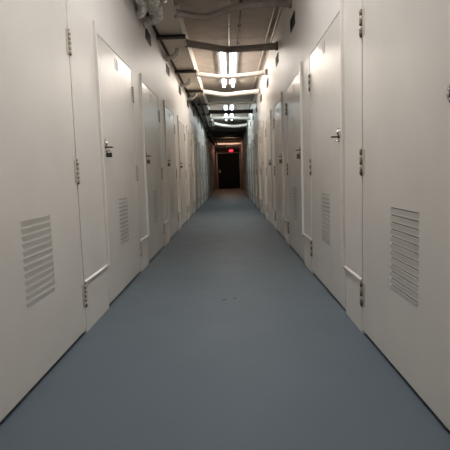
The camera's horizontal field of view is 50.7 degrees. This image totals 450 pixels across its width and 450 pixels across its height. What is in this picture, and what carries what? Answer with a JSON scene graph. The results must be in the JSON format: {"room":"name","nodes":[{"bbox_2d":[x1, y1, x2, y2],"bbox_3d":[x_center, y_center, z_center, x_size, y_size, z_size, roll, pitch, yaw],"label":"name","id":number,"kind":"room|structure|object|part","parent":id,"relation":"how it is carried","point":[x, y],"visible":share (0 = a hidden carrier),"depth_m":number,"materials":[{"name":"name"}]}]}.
{"room":"storage unit corridor","nodes":[
{"label":"storage unit corridor","id":0,"kind":"room"},
{"bbox_2d":[67,0,216,190],"bbox_3d":[-0.848,-2.312,16.190,0.100,3.180,33.130,-2,6,1],"label":"wall","id":1,"kind":"structure","parent":0,"point":[118,24],"depth_m":5.31,"materials":[{"name":"beige paint"}]},
{"bbox_2d":[145,28,150,46],"bbox_3d":[-0.929,-2.274,5.741,0.010,0.136,0.350,-2,6,1],"label":"air vent","id":2,"kind":"object","parent":1,"relation":"in","point":[147,34],"visible":0.89,"depth_m":5.74,"materials":[{"name":"grey metal"}]},
{"bbox_2d":[146,30,150,44],"bbox_3d":[-0.930,-2.275,5.741,0.008,0.116,0.326,-2,6,1],"label":"grille","id":3,"kind":"object","parent":2,"relation":"attached to","point":[148,37],"depth_m":5.78,"materials":[{"name":"grey metal"}]},
{"bbox_2d":[166,63,169,76],"bbox_3d":[-0.911,-2.467,7.561,0.010,0.136,0.350,-2,6,1],"label":"air vent","id":4,"kind":"object","parent":1,"relation":"in","point":[167,67],"visible":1,"depth_m":7.56,"materials":[{"name":"grey metal"}]},
{"bbox_2d":[0,188,449,449],"bbox_3d":[0.085,-0.479,14.179,2.905,0.100,37.700,-2,6,1],"label":"floor","id":5,"kind":"structure","parent":0,"point":[226,339],"depth_m":2.38,"materials":[{"name":"blue paint"}]},
{"bbox_2d":[0,0,108,421],"bbox_3d":[-1.215,-0.304,2.546,0.642,2.086,1.872,-2,6,1],"label":"door","id":6,"kind":"structure","parent":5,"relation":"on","point":[54,281],"depth_m":2.42,"materials":[{"name":"beige metal"}]},
{"bbox_3d":[-0.925,-0.510,3.183,0.047,1.718,0.556,-2,6,1],"label":"plate","id":7,"kind":"part","parent":6,"relation":"part of","materials":[{"name":"beige paint"}]},
{"bbox_3d":[-0.899,0.495,3.288,0.035,0.320,0.558,-2,6,1],"label":"fixed panel","id":8,"kind":"part","parent":6,"relation":"part of","materials":[{"name":"beige paint"}]},
{"bbox_2d":[92,20,148,303],"bbox_3d":[-1.180,-0.497,4.353,0.676,2.086,1.762,-2,6,1],"label":"door","id":9,"kind":"structure","parent":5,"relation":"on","point":[117,85],"depth_m":4.10,"materials":[{"name":"beige metal"}]},
{"bbox_2d":[106,150,111,156],"bbox_3d":[-0.884,-0.546,3.623,0.044,0.060,0.024,-2,6,1],"label":"padlock","id":10,"kind":"object","parent":9,"relation":"hanging from","point":[107,153],"visible":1,"depth_m":3.62,"materials":[{"name":"black metal"}]},
{"bbox_3d":[-0.907,-0.702,4.990,0.047,1.718,0.446,-2,6,1],"label":"plate","id":11,"kind":"part","parent":9,"relation":"part of","materials":[{"name":"beige paint"}]},
{"bbox_3d":[-0.881,0.303,5.095,0.035,0.320,0.448,-2,6,1],"label":"fixed panel","id":12,"kind":"part","parent":9,"relation":"part of","materials":[{"name":"beige paint"}]},
{"bbox_2d":[139,73,168,260],"bbox_3d":[-1.162,-0.686,6.138,0.676,2.086,1.830,-2,6,1],"label":"door","id":13,"kind":"structure","parent":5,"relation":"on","point":[152,109],"depth_m":5.95,"materials":[{"name":"beige metal"}]},
{"bbox_3d":[-0.889,-0.891,6.776,0.047,1.718,0.514,-2,6,1],"label":"plate","id":14,"kind":"part","parent":13,"relation":"part of","materials":[{"name":"beige paint"}]},
{"bbox_3d":[-0.863,0.114,6.881,0.035,0.320,0.516,-2,6,1],"label":"fixed panel","id":15,"kind":"part","parent":13,"relation":"part of","materials":[{"name":"beige paint"}]},
{"bbox_2d":[163,100,181,238],"bbox_3d":[-1.144,-0.880,7.963,0.676,2.086,1.840,-2,6,1],"label":"door","id":16,"kind":"structure","parent":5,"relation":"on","point":[170,121],"depth_m":7.82,"materials":[{"name":"beige metal"}]},
{"bbox_3d":[-0.882,-0.842,7.703,0.035,1.999,1.296,-2,6,1],"label":"door","id":17,"kind":"part","parent":16,"relation":"part of","materials":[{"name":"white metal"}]},
{"bbox_3d":[-0.872,-1.085,8.600,0.047,1.718,0.524,-2,6,1],"label":"plate","id":18,"kind":"part","parent":16,"relation":"part of","materials":[{"name":"beige paint"}]},
{"bbox_3d":[-0.845,-0.080,8.706,0.035,0.320,0.526,-2,6,1],"label":"fixed panel","id":19,"kind":"part","parent":16,"relation":"part of","materials":[{"name":"beige paint"}]},
{"bbox_2d":[177,115,189,224],"bbox_3d":[-1.127,-1.073,9.778,0.676,2.086,1.810,-2,6,1],"label":"door","id":20,"kind":"structure","parent":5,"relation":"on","point":[182,140],"depth_m":9.67,"materials":[{"name":"beige metal"}]},
{"bbox_3d":[-0.854,-1.278,10.415,0.047,1.718,0.494,-2,6,1],"label":"plate","id":21,"kind":"part","parent":20,"relation":"part of","materials":[{"name":"beige paint"}]},
{"bbox_2d":[186,125,194,216],"bbox_3d":[-1.109,-1.264,11.578,0.676,2.086,1.810,-2,6,1],"label":"door","id":22,"kind":"structure","parent":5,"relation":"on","point":[189,136],"depth_m":11.47,"materials":[{"name":"beige metal"}]},
{"bbox_3d":[-0.836,-1.469,12.215,0.047,1.718,0.494,-2,6,1],"label":"plate","id":23,"kind":"part","parent":22,"relation":"part of","materials":[{"name":"beige paint"}]},
{"bbox_2d":[192,133,199,210],"bbox_3d":[-1.091,-1.456,13.377,0.676,2.086,1.810,-2,6,1],"label":"door","id":24,"kind":"structure","parent":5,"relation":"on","point":[195,149],"depth_m":13.31,"materials":[{"name":"beige metal"}]},
{"bbox_3d":[-0.818,-1.661,14.015,0.047,1.718,0.494,-2,6,1],"label":"plate","id":25,"kind":"part","parent":24,"relation":"part of","materials":[{"name":"beige paint"}]},
{"bbox_2d":[197,138,202,205],"bbox_3d":[-1.073,-1.647,15.177,0.676,2.086,1.810,-2,6,1],"label":"door","id":26,"kind":"structure","parent":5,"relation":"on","point":[198,143],"depth_m":15.11,"materials":[{"name":"grey metal"}]},
{"bbox_3d":[-0.811,-1.610,14.932,0.035,1.999,1.296,-2,6,1],"label":"door","id":27,"kind":"part","parent":26,"relation":"part of","materials":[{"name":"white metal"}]},
{"bbox_3d":[-0.800,-1.852,15.815,0.047,1.718,0.494,-2,6,1],"label":"plate","id":28,"kind":"part","parent":26,"relation":"part of","materials":[{"name":"beige paint"}]},
{"bbox_2d":[201,144,205,202],"bbox_3d":[-1.056,-1.838,16.977,0.676,2.086,1.810,-2,6,1],"label":"door","id":29,"kind":"structure","parent":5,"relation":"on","point":[202,147],"depth_m":16.92,"materials":[{"name":"grey metal"}]},
{"bbox_3d":[-0.793,-1.801,16.732,0.035,1.999,1.296,-2,6,1],"label":"door","id":30,"kind":"part","parent":29,"relation":"part of","materials":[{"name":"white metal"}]},
{"bbox_3d":[-0.783,-2.043,17.614,0.047,1.718,0.494,-2,6,1],"label":"plate","id":31,"kind":"part","parent":29,"relation":"part of","materials":[{"name":"beige paint"}]},
{"bbox_2d":[204,148,207,199],"bbox_3d":[-1.038,-2.029,18.777,0.676,2.086,1.810,-2,6,1],"label":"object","id":32,"kind":"object","parent":5,"relation":"on","point":[205,159],"visible":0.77,"depth_m":18.77,"materials":[{"name":"grey metal"}]},
{"bbox_2d":[206,148,209,196],"bbox_3d":[-1.020,-2.221,20.576,0.676,2.086,1.810,-2,6,1],"label":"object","id":33,"kind":"object","parent":5,"relation":"on","point":[206,148],"visible":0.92,"depth_m":20.56,"materials":[{"name":"grey metal"}]},
{"bbox_3d":[-0.757,-2.183,20.331,0.035,1.999,1.296,-2,6,1],"label":"door","id":34,"kind":"part","parent":33,"relation":"part of","materials":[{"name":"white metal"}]},
{"bbox_2d":[208,150,210,194],"bbox_3d":[-1.002,-2.412,22.376,0.676,2.086,1.810,-2,6,1],"label":"door","id":35,"kind":"structure","parent":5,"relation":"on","point":[208,150],"depth_m":22.39,"materials":[{"name":"black"}]},
{"bbox_2d":[210,154,212,193],"bbox_3d":[-0.985,-2.603,24.176,0.676,2.086,1.810,-2,6,1],"label":"door","id":36,"kind":"structure","parent":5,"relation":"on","point":[210,154],"depth_m":24.06,"materials":[{"name":"black"}]},
{"bbox_2d":[211,154,213,191],"bbox_3d":[-0.967,-2.790,25.939,0.676,2.086,1.735,-2,6,1],"label":"door","id":37,"kind":"structure","parent":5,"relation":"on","point":[211,154],"depth_m":25.88,"materials":[{"name":"beige metal"}]},
{"bbox_2d":[243,152,244,191],"bbox_3d":[1.299,-2.840,25.715,0.676,2.086,2.125,-2,6,1],"label":"door","id":38,"kind":"structure","parent":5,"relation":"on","point":[243,152],"depth_m":25.55,"materials":[{"name":"beige metal"}]},
{"bbox_2d":[244,151,245,192],"bbox_3d":[1.280,-2.632,23.759,0.676,2.086,1.810,-2,6,1],"label":"door","id":39,"kind":"structure","parent":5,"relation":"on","point":[244,151],"depth_m":23.72,"materials":[{"name":"black"}]},
{"bbox_2d":[245,151,246,194],"bbox_3d":[1.262,-2.441,21.959,0.676,2.086,1.810,-2,6,1],"label":"door","id":40,"kind":"structure","parent":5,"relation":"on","point":[245,151],"depth_m":22.09,"materials":[{"name":"black"}]},
{"bbox_2d":[246,146,248,195],"bbox_3d":[1.244,-2.249,20.159,0.676,2.086,1.810,-2,6,1],"label":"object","id":41,"kind":"object","parent":5,"relation":"on","point":[247,146],"visible":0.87,"depth_m":20.08,"materials":[{"name":"grey metal"}]},
{"bbox_2d":[248,143,250,198],"bbox_3d":[1.226,-2.058,18.359,0.676,2.086,1.810,-2,6,1],"label":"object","id":42,"kind":"object","parent":5,"relation":"on","point":[249,143],"visible":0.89,"depth_m":18.31,"materials":[{"name":"black"}]},
{"bbox_2d":[250,140,253,201],"bbox_3d":[1.209,-1.867,16.559,0.676,2.086,1.810,-2,6,1],"label":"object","id":43,"kind":"object","parent":5,"relation":"on","point":[251,161],"visible":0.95,"depth_m":16.49,"materials":[{"name":"grey metal"}]},
{"bbox_2d":[252,135,256,205],"bbox_3d":[1.191,-1.675,14.760,0.676,2.086,1.810,-2,6,1],"label":"door","id":44,"kind":"structure","parent":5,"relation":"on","point":[253,140],"depth_m":14.72,"materials":[{"name":"grey metal"}]},
{"bbox_3d":[0.923,-1.864,15.404,0.047,1.718,0.494,-2,6,1],"label":"plate","id":45,"kind":"part","parent":44,"relation":"part of","materials":[{"name":"beige paint"}]},
{"bbox_2d":[255,129,260,209],"bbox_3d":[1.173,-1.484,12.960,0.676,2.086,1.810,-2,6,1],"label":"door","id":46,"kind":"structure","parent":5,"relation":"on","point":[257,135],"depth_m":12.90,"materials":[{"name":"beige metal"}]},
{"bbox_3d":[0.905,-1.673,13.604,0.047,1.718,0.494,-2,6,1],"label":"plate","id":47,"kind":"part","parent":46,"relation":"part of","materials":[{"name":"beige paint"}]},
{"bbox_2d":[259,121,265,215],"bbox_3d":[1.155,-1.293,11.160,0.676,2.086,1.810,-2,6,1],"label":"door","id":48,"kind":"structure","parent":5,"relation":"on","point":[261,131],"depth_m":11.08,"materials":[{"name":"beige metal"}]},
{"bbox_3d":[0.887,-1.481,11.804,0.047,1.718,0.494,-2,6,1],"label":"plate","id":49,"kind":"part","parent":48,"relation":"part of","materials":[{"name":"beige paint"}]},
{"bbox_2d":[264,109,273,225],"bbox_3d":[1.138,-1.102,9.360,0.676,2.086,1.810,-2,6,1],"label":"door","id":50,"kind":"structure","parent":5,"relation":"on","point":[267,125],"depth_m":9.26,"materials":[{"name":"beige metal"}]},
{"bbox_3d":[0.870,-1.290,10.005,0.047,1.718,0.494,-2,6,1],"label":"plate","id":51,"kind":"part","parent":50,"relation":"part of","materials":[{"name":"beige paint"}]},
{"bbox_2d":[271,92,284,237],"bbox_3d":[1.120,-0.912,7.571,0.676,2.086,1.790,-2,6,1],"label":"door","id":52,"kind":"structure","parent":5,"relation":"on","point":[277,113],"depth_m":7.44,"materials":[{"name":"beige metal"}]},
{"bbox_3d":[0.852,-1.100,8.215,0.047,1.718,0.474,-2,6,1],"label":"plate","id":53,"kind":"part","parent":52,"relation":"part of","materials":[{"name":"beige paint"}]},
{"bbox_3d":[0.890,-0.095,8.320,0.035,0.320,0.476,-2,6,1],"label":"fixed panel","id":54,"kind":"part","parent":52,"relation":"part of","materials":[{"name":"beige paint"}]},
{"bbox_2d":[282,62,304,261],"bbox_3d":[1.103,-0.724,5.801,0.676,2.086,1.770,-2,6,1],"label":"door","id":55,"kind":"structure","parent":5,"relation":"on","point":[292,97],"depth_m":5.62,"materials":[{"name":"beige metal"}]},
{"bbox_3d":[0.834,-0.912,6.445,0.047,1.718,0.454,-2,6,1],"label":"plate","id":56,"kind":"part","parent":55,"relation":"part of","materials":[{"name":"beige paint"}]},
{"bbox_3d":[0.873,0.093,6.550,0.035,0.320,0.456,-2,6,1],"label":"fixed panel","id":57,"kind":"part","parent":55,"relation":"part of","materials":[{"name":"beige paint"}]},
{"bbox_2d":[302,0,345,308],"bbox_3d":[1.085,-0.535,4.031,0.676,2.086,1.790,-2,6,1],"label":"door","id":58,"kind":"structure","parent":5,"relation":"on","point":[323,70],"depth_m":3.76,"materials":[{"name":"beige metal"}]},
{"bbox_3d":[0.817,-0.724,4.675,0.047,1.718,0.474,-2,6,1],"label":"plate","id":59,"kind":"part","parent":58,"relation":"part of","materials":[{"name":"beige paint"}]},
{"bbox_3d":[0.855,0.281,4.780,0.035,0.320,0.476,-2,6,1],"label":"fixed panel","id":60,"kind":"part","parent":58,"relation":"part of","materials":[{"name":"beige paint"}]},
{"bbox_2d":[344,0,449,430],"bbox_3d":[1.085,-0.350,2.281,0.642,2.086,1.728,-2,6,1],"label":"door","id":61,"kind":"structure","parent":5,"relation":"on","point":[397,52],"depth_m":2.12,"materials":[{"name":"beige metal"}]},
{"bbox_3d":[0.800,-0.538,2.926,0.047,1.718,0.412,-2,6,1],"label":"plate","id":62,"kind":"part","parent":61,"relation":"part of","materials":[{"name":"beige paint"}]},
{"bbox_3d":[0.838,0.467,3.031,0.035,0.320,0.414,-2,6,1],"label":"fixed panel","id":63,"kind":"part","parent":61,"relation":"part of","materials":[{"name":"beige paint"}]},
{"bbox_3d":[0.764,-0.449,1.616,0.019,0.066,0.052,-2,6,1],"label":"lock plate","id":64,"kind":"part","parent":61,"relation":"part of","materials":[{"name":"silver metal"}]},
{"bbox_2d":[215,142,239,187],"bbox_3d":[0.217,-4.095,32.700,1.905,3.180,0.100,-2,6,1],"label":"wall","id":65,"kind":"structure","parent":0,"point":[235,148],"depth_m":32.53,"materials":[{"name":"brown paint"}]},
{"bbox_2d":[217,152,239,188],"bbox_3d":[0.259,-3.746,32.716,1.630,2.480,0.141,-2,6,1],"label":"door","id":66,"kind":"structure","parent":65,"relation":"in","point":[228,163],"depth_m":32.71,"materials":[{"name":"black paint"}]},
{"bbox_2d":[216,146,240,188],"bbox_3d":[0.243,-3.972,32.621,1.661,2.911,0.083,-2,6,1],"label":"door frame","id":67,"kind":"structure","parent":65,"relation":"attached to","point":[226,146],"depth_m":32.58,"materials":[{"name":"beige"}]},
{"bbox_2d":[179,0,279,141],"bbox_3d":[-0.020,-3.739,13.833,1.905,0.100,37.700,-2,6,1],"label":"ceiling","id":68,"kind":"structure","parent":0,"point":[255,22],"depth_m":7.75,"materials":[{"name":"paint"}]},
{"bbox_2d":[146,0,214,128],"bbox_3d":[-0.743,-2.864,7.688,0.366,0.293,24.680,-2,6,1],"label":"air duct","id":69,"kind":"object","parent":68,"relation":"attached to","point":[185,60],"visible":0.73,"depth_m":7.28,"materials":[{"name":"silver metal"}]},
{"bbox_2d":[156,34,185,39],"bbox_3d":[-0.735,-2.561,6.473,0.392,0.054,0.100,-2,6,1],"label":"hanger","id":70,"kind":"object","parent":69,"relation":"attached to","point":[170,36],"visible":1,"depth_m":6.44,"materials":[{"name":"grey metal"}]},
{"bbox_2d":[165,48,179,60],"bbox_3d":[-0.805,-2.616,7.275,0.300,0.161,0.095,2,7,34],"label":"pipe","id":71,"kind":"object","parent":69,"relation":"attached to","point":[177,50],"visible":1,"depth_m":7.24,"materials":[{"name":"metal"}]},
{"bbox_2d":[175,70,196,73],"bbox_3d":[-0.714,-2.792,8.651,0.392,0.054,0.100,-2,6,1],"label":"hanger","id":72,"kind":"object","parent":69,"relation":"attached to","point":[176,71],"visible":1,"depth_m":8.62,"materials":[{"name":"grey metal"}]},
{"bbox_2d":[180,78,191,87],"bbox_3d":[-0.783,-2.860,9.563,0.297,0.159,0.095,2,7,34],"label":"pipe","id":73,"kind":"object","parent":69,"relation":"attached to","point":[189,81],"visible":0.98,"depth_m":9.52,"materials":[{"name":"metal"}]},
{"bbox_2d":[188,93,197,99],"bbox_3d":[-0.766,-3.037,11.222,0.300,0.159,0.091,2,7,35],"label":"pipe","id":74,"kind":"object","parent":69,"relation":"attached to","point":[195,94],"visible":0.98,"depth_m":11.18,"materials":[{"name":"metal"}]},
{"bbox_2d":[185,90,202,92],"bbox_3d":[-0.694,-3.011,10.709,0.392,0.054,0.100,-2,6,1],"label":"hanger","id":75,"kind":"object","parent":69,"relation":"attached to","point":[186,91],"visible":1,"depth_m":10.68,"materials":[{"name":"grey metal"}]},
{"bbox_3d":[-0.777,-2.106,2.197,0.392,0.054,0.100,-2,6,1],"label":"hanger","id":76,"kind":"object","parent":69,"relation":"attached to","visible":0},
{"bbox_2d":[134,0,147,18],"bbox_3d":[-0.929,-1.802,0.360,0.204,0.156,9.682,-2,6,1],"label":"duct","id":77,"kind":"object","parent":76,"relation":"hanging from","point":[141,9],"visible":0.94,"depth_m":4.93,"materials":[{"name":"silver metal"}]},
{"bbox_2d":[143,0,162,28],"bbox_3d":[-0.857,-1.825,0.540,0.321,0.154,10.046,-2,6,1],"label":"duct","id":78,"kind":"object","parent":76,"relation":"hanging from","point":[156,17],"visible":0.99,"depth_m":5.20,"materials":[{"name":"silver metal"}]},
{"bbox_3d":[-0.674,-3.226,12.738,0.392,0.054,0.100,-2,6,1],"label":"hanger","id":79,"kind":"object","parent":69,"relation":"attached to","visible":0},
{"bbox_2d":[192,99,209,131],"bbox_3d":[-0.722,-3.473,15.628,0.096,0.080,8.600,-2,6,1],"label":"pipe","id":80,"kind":"object","parent":79,"relation":"hanging from","point":[193,100],"visible":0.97,"depth_m":13.83,"materials":[{"name":"black metal"}]},
{"bbox_2d":[197,97,211,131],"bbox_3d":[-0.593,-3.487,15.626,0.077,0.060,8.600,-2,6,1],"label":"pipe","id":81,"kind":"object","parent":79,"relation":"hanging from","point":[198,98],"visible":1,"depth_m":13.58,"materials":[{"name":"black metal"}]},
{"bbox_2d":[216,52,238,86],"bbox_3d":[0.061,-3.226,9.965,0.400,0.109,3.200,-2,6,1],"label":"lamp","id":82,"kind":"object","parent":68,"relation":"attached to","point":[227,62],"visible":0.77,"depth_m":9.42,"materials":[{"name":"white"}]},
{"bbox_2d":[222,105,234,116],"bbox_3d":[0.128,-3.940,16.677,0.400,0.109,3.800,-2,6,1],"label":"lamp","id":83,"kind":"object","parent":68,"relation":"attached to","point":[224,107],"visible":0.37,"depth_m":15.60,"materials":[{"name":"white"}]},
{"bbox_2d":[227,0,230,45],"bbox_3d":[0.049,-2.862,6.132,0.048,0.026,4.400,-2,6,1],"label":"conduit","id":84,"kind":"object","parent":68,"relation":"attached to","point":[228,1],"visible":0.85,"depth_m":7.05,"materials":[{"name":"beige metal"}]},
{"bbox_2d":[237,0,242,45],"bbox_3d":[0.204,-2.867,6.130,0.044,0.024,4.400,-2,6,1],"label":"conduit","id":85,"kind":"object","parent":68,"relation":"attached to","point":[239,24],"visible":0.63,"depth_m":7.05,"materials":[{"name":"grey metal"}]},
{"bbox_2d":[245,7,275,116],"bbox_3d":[0.673,-2.975,7.019,0.050,0.028,23.400,-2,6,1],"label":"conduit","id":86,"kind":"object","parent":68,"relation":"attached to","point":[274,7],"visible":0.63,"depth_m":7.92,"materials":[{"name":"beige"}]},
{"bbox_2d":[240,0,345,190],"bbox_3d":[0.955,-2.359,16.092,0.100,3.180,33.280,-2,6,1],"label":"wall","id":87,"kind":"structure","parent":0,"point":[313,18],"depth_m":5.89,"materials":[{"name":"beige paint"}]},
{"bbox_2d":[173,0,186,5],"bbox_3d":[-0.008,-2.538,4.865,1.745,0.130,0.390,3,8,38],"label":"pipe","id":88,"kind":"object","parent":87,"relation":"attached to","point":[176,2],"visible":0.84,"depth_m":5.44,"materials":[{"name":"grey metal"}]},
{"bbox_2d":[206,127,245,130],"bbox_3d":[0.052,-4.102,20.331,1.720,0.150,0.216,-2,6,1],"label":"pipe","id":89,"kind":"object","parent":87,"relation":"attached to","point":[240,128],"visible":0.77,"depth_m":20.31,"materials":[{"name":"black metal"}]},
{"bbox_2d":[214,140,240,141],"bbox_3d":[0.128,-5.057,28.375,1.722,0.160,0.226,-2,6,1],"label":"pipe","id":90,"kind":"object","parent":87,"relation":"attached to","point":[216,140],"visible":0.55,"depth_m":28.36,"materials":[{"name":"beige"}]},
{"bbox_2d":[212,135,243,137],"bbox_3d":[0.092,-4.525,24.308,1.717,0.131,0.195,-2,6,1],"label":"pipe","id":91,"kind":"object","parent":87,"relation":"attached to","point":[237,135],"visible":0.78,"depth_m":24.29,"materials":[{"name":"black metal"}]},
{"bbox_2d":[213,137,242,139],"bbox_3d":[0.105,-4.672,25.700,1.717,0.131,0.197,-2,6,1],"label":"pipe","id":92,"kind":"object","parent":87,"relation":"attached to","point":[239,137],"visible":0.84,"depth_m":25.69,"materials":[{"name":"black metal"}]},
{"bbox_2d":[215,142,240,144],"bbox_3d":[0.149,-5.179,30.273,1.721,0.162,0.226,-2,6,1],"label":"pipe","id":93,"kind":"object","parent":87,"relation":"attached to","point":[237,143],"visible":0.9,"depth_m":30.24,"materials":[{"name":"beige metal"}]},
{"bbox_2d":[211,121,247,127],"bbox_3d":[0.133,-3.906,18.468,1.554,0.210,0.583,-4,6,-20],"label":"pipe","id":94,"kind":"object","parent":87,"relation":"attached to","point":[214,123],"visible":0.98,"depth_m":18.56,"materials":[{"name":"white metal"}]},
{"bbox_2d":[200,88,259,96],"bbox_3d":[0.152,-3.121,11.225,1.440,0.185,0.589,-1,6,5],"label":"pipe","id":95,"kind":"object","parent":87,"relation":"attached to","point":[254,91],"visible":0.97,"depth_m":11.18,"materials":[{"name":"white metal"}]},
{"bbox_2d":[210,116,249,119],"bbox_3d":[0.188,-3.646,16.216,1.389,0.170,0.245,-2,6,-4],"label":"pipe","id":96,"kind":"object","parent":87,"relation":"attached to","point":[212,117],"visible":0.96,"depth_m":16.21,"materials":[{"name":"white metal"}]},
{"bbox_2d":[208,109,252,114],"bbox_3d":[0.177,-3.480,14.588,1.376,0.191,0.201,-1,6,5],"label":"pipe","id":97,"kind":"object","parent":87,"relation":"attached to","point":[243,110],"visible":0.97,"depth_m":14.56,"materials":[{"name":"black metal"}]},
{"bbox_2d":[206,101,255,105],"bbox_3d":[0.165,-3.317,12.975,1.382,0.108,0.184,-1,6,9],"label":"pipe","id":98,"kind":"object","parent":87,"relation":"attached to","point":[253,102],"visible":0.96,"depth_m":13.00,"materials":[{"name":"grey metal"}]},
{"bbox_2d":[195,69,267,78],"bbox_3d":[0.148,-2.907,9.182,1.447,0.184,0.427,-1,6,11],"label":"pipe","id":99,"kind":"object","parent":87,"relation":"attached to","point":[262,72],"visible":0.98,"depth_m":9.23,"materials":[{"name":"white metal"}]},
{"bbox_2d":[185,39,277,52],"bbox_3d":[0.110,-2.683,7.159,1.405,0.229,0.413,-2,6,1],"label":"pipe","id":100,"kind":"object","parent":87,"relation":"attached to","point":[192,44],"visible":0.98,"depth_m":7.15,"materials":[{"name":"grey metal"}]},
{"bbox_2d":[174,0,291,19],"bbox_3d":[0.086,-2.545,5.616,1.411,0.114,0.282,0,6,15],"label":"pipe","id":101,"kind":"object","parent":87,"relation":"attached to","point":[263,3],"visible":0.99,"depth_m":5.51,"materials":[{"name":"grey metal"}]},
{"bbox_2d":[247,7,281,116],"bbox_3d":[0.746,-2.952,7.020,0.043,0.030,23.400,-2,6,1],"label":"conduit","id":102,"kind":"object","parent":87,"relation":"attached to","point":[267,51],"visible":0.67,"depth_m":8.15,"materials":[{"name":"beige"}]},
{"bbox_2d":[275,53,278,66],"bbox_3d":[0.778,-2.474,7.111,0.010,0.136,0.350,-2,6,1],"label":"air vent","id":103,"kind":"object","parent":87,"relation":"in","point":[277,55],"visible":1,"depth_m":7.08,"materials":[{"name":"grey metal"}]},
{"bbox_2d":[290,10,294,32],"bbox_3d":[0.761,-2.287,5.351,0.010,0.136,0.350,-2,6,1],"label":"air vent","id":104,"kind":"object","parent":87,"relation":"in","point":[292,21],"visible":1,"depth_m":5.37,"materials":[{"name":"grey metal"}]},
{"bbox_2d":[290,14,293,28],"bbox_3d":[0.762,-2.288,5.351,0.008,0.116,0.326,-2,6,1],"label":"grille","id":105,"kind":"object","parent":104,"relation":"attached to","point":[292,18],"depth_m":5.38,"materials":[{"name":"grey metal"}]}
]}

